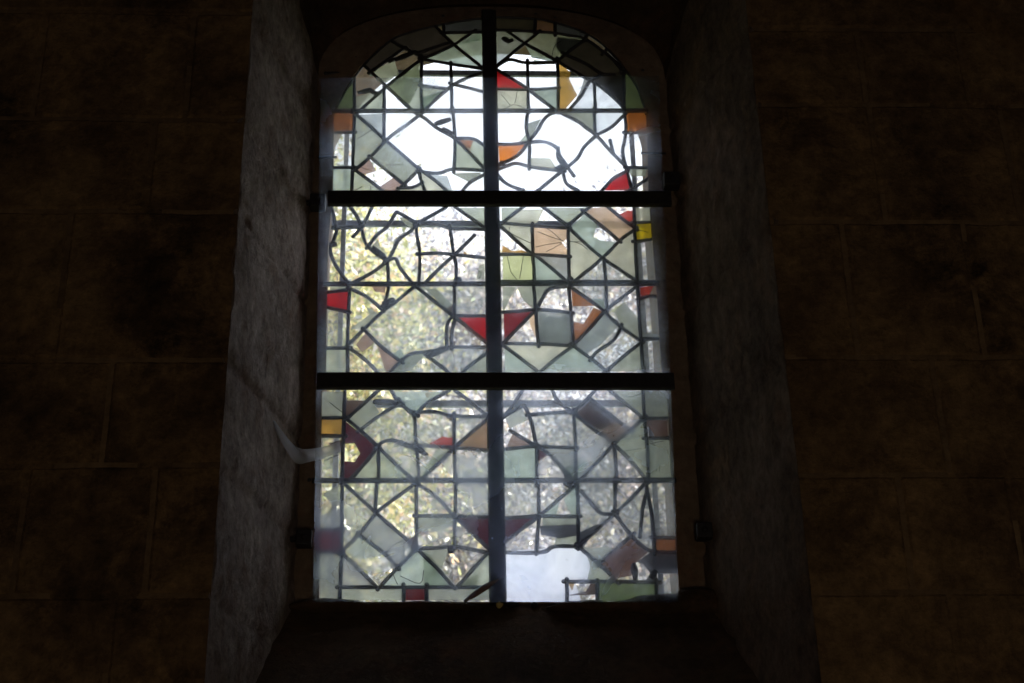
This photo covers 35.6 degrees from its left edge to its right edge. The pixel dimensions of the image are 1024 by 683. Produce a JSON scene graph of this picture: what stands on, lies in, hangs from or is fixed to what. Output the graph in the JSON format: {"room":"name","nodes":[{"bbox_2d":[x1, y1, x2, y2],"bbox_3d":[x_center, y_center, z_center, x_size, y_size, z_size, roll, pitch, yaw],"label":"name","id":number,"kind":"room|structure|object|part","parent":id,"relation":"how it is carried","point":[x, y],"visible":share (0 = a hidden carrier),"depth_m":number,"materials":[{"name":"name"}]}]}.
{"room":"church interior","nodes":[
{"label":"church interior","id":0,"kind":"room"},
{"bbox_2d":[0,0,1023,682],"bbox_3d":[-0.048,-0.135,5.074,7.600,8.600,0.024,0,-28,-2],"label":"wall","id":1,"kind":"structure","parent":0,"point":[121,135],"depth_m":5.04,"materials":[{"name":"stone"}]},
{"bbox_2d":[204,0,820,682],"bbox_3d":[-0.034,-0.330,5.528,1.842,3.901,0.620,0,-28,-2],"label":"window reveal","id":2,"kind":"structure","parent":1,"relation":"in","point":[762,629],"depth_m":5.20,"materials":[{"name":"stone"}]},
{"bbox_2d":[290,529,312,548],"bbox_3d":[-0.700,0.652,5.269,0.078,0.052,0.058,0,-28,-2],"label":"clip","id":3,"kind":"object","parent":2,"relation":"attached to","point":[303,538],"visible":1,"depth_m":5.25,"materials":[{"name":"black metal"}]},
{"bbox_2d":[273,421,340,463],"bbox_3d":[-0.716,0.350,5.349,0.296,0.118,0.093,22,-36,-37],"label":"strip","id":4,"kind":"object","parent":2,"relation":"attached to","point":[299,456],"visible":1,"depth_m":5.39,"materials":[{"name":"grey metal"}]},
{"bbox_2d":[306,193,325,211],"bbox_3d":[-0.728,-0.514,5.880,0.080,0.053,0.058,0,-28,-2],"label":"clip","id":5,"kind":"object","parent":2,"relation":"attached to","point":[317,202],"visible":1,"depth_m":5.87,"materials":[{"name":"black metal"}]},
{"bbox_2d":[464,577,503,602],"bbox_3d":[-0.092,0.806,5.184,0.134,0.086,0.016,-1,-28,0],"label":"dry leaf","id":6,"kind":"object","parent":2,"relation":"on","point":[483,588],"visible":1,"depth_m":5.18,"materials":[{"name":"brown plant"}]},
{"bbox_2d":[496,601,502,608],"bbox_3d":[-0.040,0.859,5.221,0.027,0.034,0.030,0,-28,-2],"label":"chip","id":7,"kind":"object","parent":2,"relation":"on","point":[499,605],"visible":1,"depth_m":5.21,"materials":[{"name":"brown"}]},
{"bbox_2d":[289,586,717,614],"bbox_3d":[0.011,0.858,5.222,1.490,0.102,0.104,0,-28,-2],"label":"window sill","id":8,"kind":"structure","parent":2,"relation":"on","point":[694,599],"depth_m":5.19,"materials":[{"name":"stone"}]},
{"bbox_2d":[504,601,518,607],"bbox_3d":[-0.001,0.862,5.221,0.052,0.020,0.030,0,-28,-2],"label":"chip","id":9,"kind":"object","parent":2,"relation":"on","point":[511,604],"visible":1,"depth_m":5.21,"materials":[{"name":"black"}]},
{"bbox_2d":[530,602,537,607],"bbox_3d":[0.073,0.865,5.222,0.026,0.020,0.030,0,-28,-2],"label":"pebble","id":10,"kind":"object","parent":2,"relation":"on","point":[533,604],"visible":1,"depth_m":5.21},
{"bbox_2d":[662,172,680,190],"bbox_3d":[0.610,-0.603,5.983,0.082,0.056,0.058,0,-28,-2],"label":"clip","id":11,"kind":"object","parent":2,"relation":"attached to","point":[671,180],"visible":1,"depth_m":5.96,"materials":[{"name":"black metal"}]},
{"bbox_2d":[695,522,712,541],"bbox_3d":[0.656,0.636,5.334,0.078,0.053,0.058,0,-28,-2],"label":"clip","id":12,"kind":"object","parent":2,"relation":"attached to","point":[703,530],"visible":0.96,"depth_m":5.32,"materials":[{"name":"black metal"}]},
{"bbox_2d":[95,4,1021,475],"bbox_3d":[-0.083,0.249,5.912,12.000,9.700,0.001,0,-28,-2],"label":"wall","id":13,"kind":"structure","parent":0,"point":[457,5],"depth_m":6.79,"materials":[{"name":"stone"}]},
{"bbox_2d":[294,7,705,605],"bbox_3d":[-0.062,-0.192,5.901,1.386,2.527,0.430,0,-28,-2],"label":"stained glass window","id":14,"kind":"structure","parent":13,"relation":"in","point":[663,260],"depth_m":5.81,"materials":[{"name":"multicoloured glass"}]},
{"bbox_2d":[307,390,488,600],"bbox_3d":[-0.375,0.514,5.418,0.644,0.806,0.018,0,-28,-2],"label":"stained glass panel","id":15,"kind":"object","parent":14,"relation":"attached to","point":[331,539],"visible":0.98,"depth_m":5.42,"materials":[{"name":"glass"}]},
{"bbox_3d":[-0.606,0.667,5.331,0.073,0.080,0.003,0,-28,-2],"label":"glass pane","id":16,"kind":"part","parent":15,"relation":"part of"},
{"bbox_3d":[-0.622,0.297,5.525,0.078,0.070,0.003,0,-28,-2],"label":"glass pane","id":17,"kind":"part","parent":15,"relation":"part of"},
{"bbox_3d":[-0.320,0.833,5.257,0.076,0.044,0.003,0,-28,-2],"label":"glass pane","id":18,"kind":"part","parent":15,"relation":"part of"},
{"bbox_3d":[-0.140,0.322,5.532,0.120,0.122,0.003,0,-28,-2],"label":"glass pane","id":19,"kind":"part","parent":15,"relation":"part of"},
{"bbox_3d":[-0.134,0.644,5.363,0.116,0.121,0.003,0,-28,-2],"label":"glass pane","id":20,"kind":"part","parent":15,"relation":"part of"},
{"bbox_2d":[320,207,485,371],"bbox_3d":[-0.386,-0.190,5.787,0.629,0.735,0.019,0,-28,-2],"label":"stained glass panel","id":21,"kind":"object","parent":14,"relation":"attached to","point":[339,300],"visible":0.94,"depth_m":5.77,"materials":[{"name":"multicoloured glass"}]},
{"bbox_3d":[-0.628,-0.146,5.758,0.081,0.092,0.003,0,-28,-2],"label":"glass pane","id":22,"kind":"part","parent":21,"relation":"part of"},
{"bbox_3d":[-0.147,-0.042,5.723,0.119,0.112,0.003,0,-28,-2],"label":"glass pane","id":23,"kind":"part","parent":21,"relation":"part of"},
{"bbox_2d":[324,15,483,189],"bbox_3d":[-0.413,-0.926,6.172,0.640,0.862,0.019,0,-28,-2],"label":"stained glass panel","id":24,"kind":"object","parent":14,"relation":"attached to","point":[424,43],"visible":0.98,"depth_m":6.18,"materials":[{"name":"multicoloured glass"}]},
{"bbox_3d":[-0.646,-0.844,6.123,0.079,0.100,0.003,0,-28,-2],"label":"glass pane","id":25,"kind":"part","parent":24,"relation":"part of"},
{"bbox_3d":[-0.648,-0.961,6.183,0.078,0.163,0.003,0,-28,-2],"label":"glass pane","id":26,"kind":"part","parent":24,"relation":"part of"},
{"bbox_3d":[-0.504,-1.124,6.276,0.158,0.156,0.003,0,-28,-2],"label":"glass pane","id":27,"kind":"part","parent":24,"relation":"part of","materials":[{"name":"glass"}]},
{"bbox_3d":[-0.383,-0.579,5.994,0.115,0.043,0.003,0,-28,-2],"label":"glass pane","id":28,"kind":"part","parent":24,"relation":"part of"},
{"bbox_3d":[-0.355,-1.188,6.315,0.252,0.161,0.003,0,-28,-2],"label":"glass pane","id":29,"kind":"part","parent":24,"relation":"part of","materials":[{"name":"glass"}]},
{"bbox_3d":[-0.296,-0.603,6.010,0.111,0.095,0.003,0,-28,-2],"label":"glass pane","id":30,"kind":"part","parent":24,"relation":"part of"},
{"bbox_3d":[-0.193,-1.261,6.361,0.163,0.077,0.003,0,-28,-2],"label":"glass pane","id":31,"kind":"part","parent":24,"relation":"part of","materials":[{"name":"grey glass"}]},
{"bbox_3d":[-0.060,-0.247,5.754,1.323,2.457,0.117,0,-28,-2],"label":"iron window frame","id":32,"kind":"part","parent":14,"relation":"part of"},
{"bbox_2d":[323,70,664,598],"bbox_3d":[-0.072,-0.123,5.911,1.239,2.284,0.024,0,-28,-2],"label":"guard","id":33,"kind":"object","parent":14,"relation":"attached to","point":[337,402],"visible":0.44,"depth_m":5.81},
{"bbox_3d":[-0.094,-1.078,6.418,1.239,0.024,0.012,0,-28,-2],"label":"rail","id":34,"kind":"part","parent":33,"relation":"part of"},
{"bbox_3d":[-0.080,-0.448,6.088,1.239,0.024,0.012,0,-28,-2],"label":"rail","id":35,"kind":"part","parent":33,"relation":"part of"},
{"bbox_3d":[-0.065,0.225,5.736,1.239,0.024,0.012,0,-28,-2],"label":"rail","id":36,"kind":"part","parent":33,"relation":"part of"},
{"bbox_2d":[506,548,590,601],"bbox_3d":[0.115,0.790,5.331,0.300,0.210,0.002,0,-28,-2],"label":"plastic patch","id":37,"kind":"object","parent":14,"relation":"attached to","point":[529,578],"visible":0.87,"depth_m":5.34,"materials":[{"name":"white plastic"}]},
{"bbox_2d":[496,13,647,190],"bbox_3d":[0.228,-0.939,6.205,0.616,0.861,0.020,0,-28,-2],"label":"stained glass panel","id":38,"kind":"object","parent":14,"relation":"attached to","point":[584,58],"visible":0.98,"depth_m":6.23,"materials":[{"name":"multicoloured glass"}]},
{"bbox_3d":[-0.002,-1.028,6.246,0.127,0.100,0.003,0,-28,-2],"label":"glass pane","id":39,"kind":"part","parent":38,"relation":"part of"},
{"bbox_3d":[-0.001,-0.939,6.199,0.128,0.106,0.003,0,-28,-2],"label":"glass pane","id":40,"kind":"part","parent":38,"relation":"part of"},
{"bbox_3d":[0.013,-1.268,6.373,0.163,0.075,0.003,0,-28,-2],"label":"glass pane","id":41,"kind":"part","parent":38,"relation":"part of","materials":[{"name":"glass"}]},
{"bbox_3d":[0.131,-1.262,6.375,0.083,0.072,0.003,0,-28,-2],"label":"glass pane","id":42,"kind":"part","parent":38,"relation":"part of","materials":[{"name":"orange glass"}]},
{"bbox_3d":[0.237,-1.240,6.367,0.132,0.080,0.003,0,-28,-2],"label":"glass pane","id":43,"kind":"part","parent":38,"relation":"part of","materials":[{"name":"grey glass"}]},
{"bbox_3d":[0.310,-1.052,6.272,0.259,0.344,0.003,0,-28,-2],"label":"glass pane","id":44,"kind":"part","parent":38,"relation":"part of","materials":[{"name":"grey glass"}]},
{"bbox_3d":[0.397,-0.610,6.044,0.109,0.085,0.003,0,-28,-2],"label":"glass pane","id":45,"kind":"part","parent":38,"relation":"part of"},
{"bbox_3d":[0.477,-0.979,6.241,0.084,0.188,0.003,0,-28,-2],"label":"glass pane","id":46,"kind":"part","parent":38,"relation":"part of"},
{"bbox_3d":[0.480,-0.851,6.174,0.085,0.103,0.003,0,-28,-2],"label":"glass pane","id":47,"kind":"part","parent":38,"relation":"part of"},
{"bbox_2d":[500,207,664,372],"bbox_3d":[0.251,-0.203,5.821,0.625,0.732,0.019,0,-28,-2],"label":"stained glass panel","id":48,"kind":"object","parent":14,"relation":"attached to","point":[538,241],"visible":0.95,"depth_m":5.86,"materials":[{"name":"glass"}]},
{"bbox_3d":[0.020,-0.381,5.908,0.114,0.135,0.003,0,-28,-2],"label":"glass pane","id":49,"kind":"part","parent":48,"relation":"part of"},
{"bbox_3d":[0.029,-0.055,5.738,0.116,0.132,0.003,0,-28,-2],"label":"glass pane","id":50,"kind":"part","parent":48,"relation":"part of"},
{"bbox_3d":[0.024,-0.269,5.850,0.116,0.115,0.003,0,-28,-2],"label":"glass pane","id":51,"kind":"part","parent":48,"relation":"part of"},
{"bbox_3d":[0.097,0.058,5.680,0.246,0.112,0.003,0,-28,-2],"label":"glass pane","id":52,"kind":"part","parent":48,"relation":"part of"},
{"bbox_3d":[0.270,-0.321,5.887,0.127,0.230,0.003,0,-28,-2],"label":"glass pane","id":53,"kind":"part","parent":48,"relation":"part of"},
{"bbox_3d":[0.364,-0.437,5.952,0.187,0.146,0.003,0,-28,-2],"label":"glass pane","id":54,"kind":"part","parent":48,"relation":"part of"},
{"bbox_3d":[0.397,-0.319,5.892,0.126,0.224,0.003,0,-28,-2],"label":"glass pane","id":55,"kind":"part","parent":48,"relation":"part of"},
{"bbox_3d":[0.490,-0.472,5.976,0.066,0.067,0.003,0,-28,-2],"label":"glass pane","id":56,"kind":"part","parent":48,"relation":"part of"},
{"bbox_2d":[503,390,681,601],"bbox_3d":[0.261,0.513,5.445,0.631,0.814,0.019,0,-28,-2],"label":"stained glass panel","id":57,"kind":"object","parent":14,"relation":"attached to","point":[621,561],"visible":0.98,"depth_m":5.40,"materials":[{"name":"glass"}]},
{"bbox_3d":[0.035,0.632,5.377,0.115,0.090,0.003,0,-28,-2],"label":"glass pane","id":58,"kind":"part","parent":57,"relation":"part of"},
{"bbox_3d":[0.381,0.829,5.287,0.201,0.068,0.003,0,-28,-2],"label":"glass pane","id":59,"kind":"part","parent":57,"relation":"part of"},
{"bbox_3d":[0.514,0.686,5.369,0.074,0.054,0.003,0,-28,-2],"label":"glass pane","id":60,"kind":"part","parent":57,"relation":"part of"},
{"label":"outside","id":61,"kind":"structure","parent":0,"visible":0},
{"bbox_3d":[-1.104,18.195,30.214,80.000,0.300,59.650,0,-28,-2],"label":"ground","id":62,"kind":"structure","parent":61,"visible":0},
{"bbox_2d":[321,113,537,601],"bbox_3d":[-2.387,2.676,12.637,4.457,10.983,4.457,19,-34,-33],"label":"autumn tree","id":63,"kind":"object","parent":62,"relation":"on","point":[381,329],"visible":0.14,"depth_m":13.28,"materials":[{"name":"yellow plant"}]},
{"bbox_2d":[321,180,661,601],"bbox_3d":[-0.750,4.263,19.344,6.498,14.317,5.400,15,-32,-27],"label":"autumn tree","id":64,"kind":"object","parent":62,"relation":"on","point":[524,499],"visible":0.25,"depth_m":20.05,"materials":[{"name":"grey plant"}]},
{"bbox_2d":[466,148,670,601],"bbox_3d":[1.850,3.158,14.141,4.653,11.357,3.908,0,-28,-2],"label":"autumn tree","id":65,"kind":"object","parent":62,"relation":"on","point":[596,447],"visible":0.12,"depth_m":14.93,"materials":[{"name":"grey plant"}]}
]}

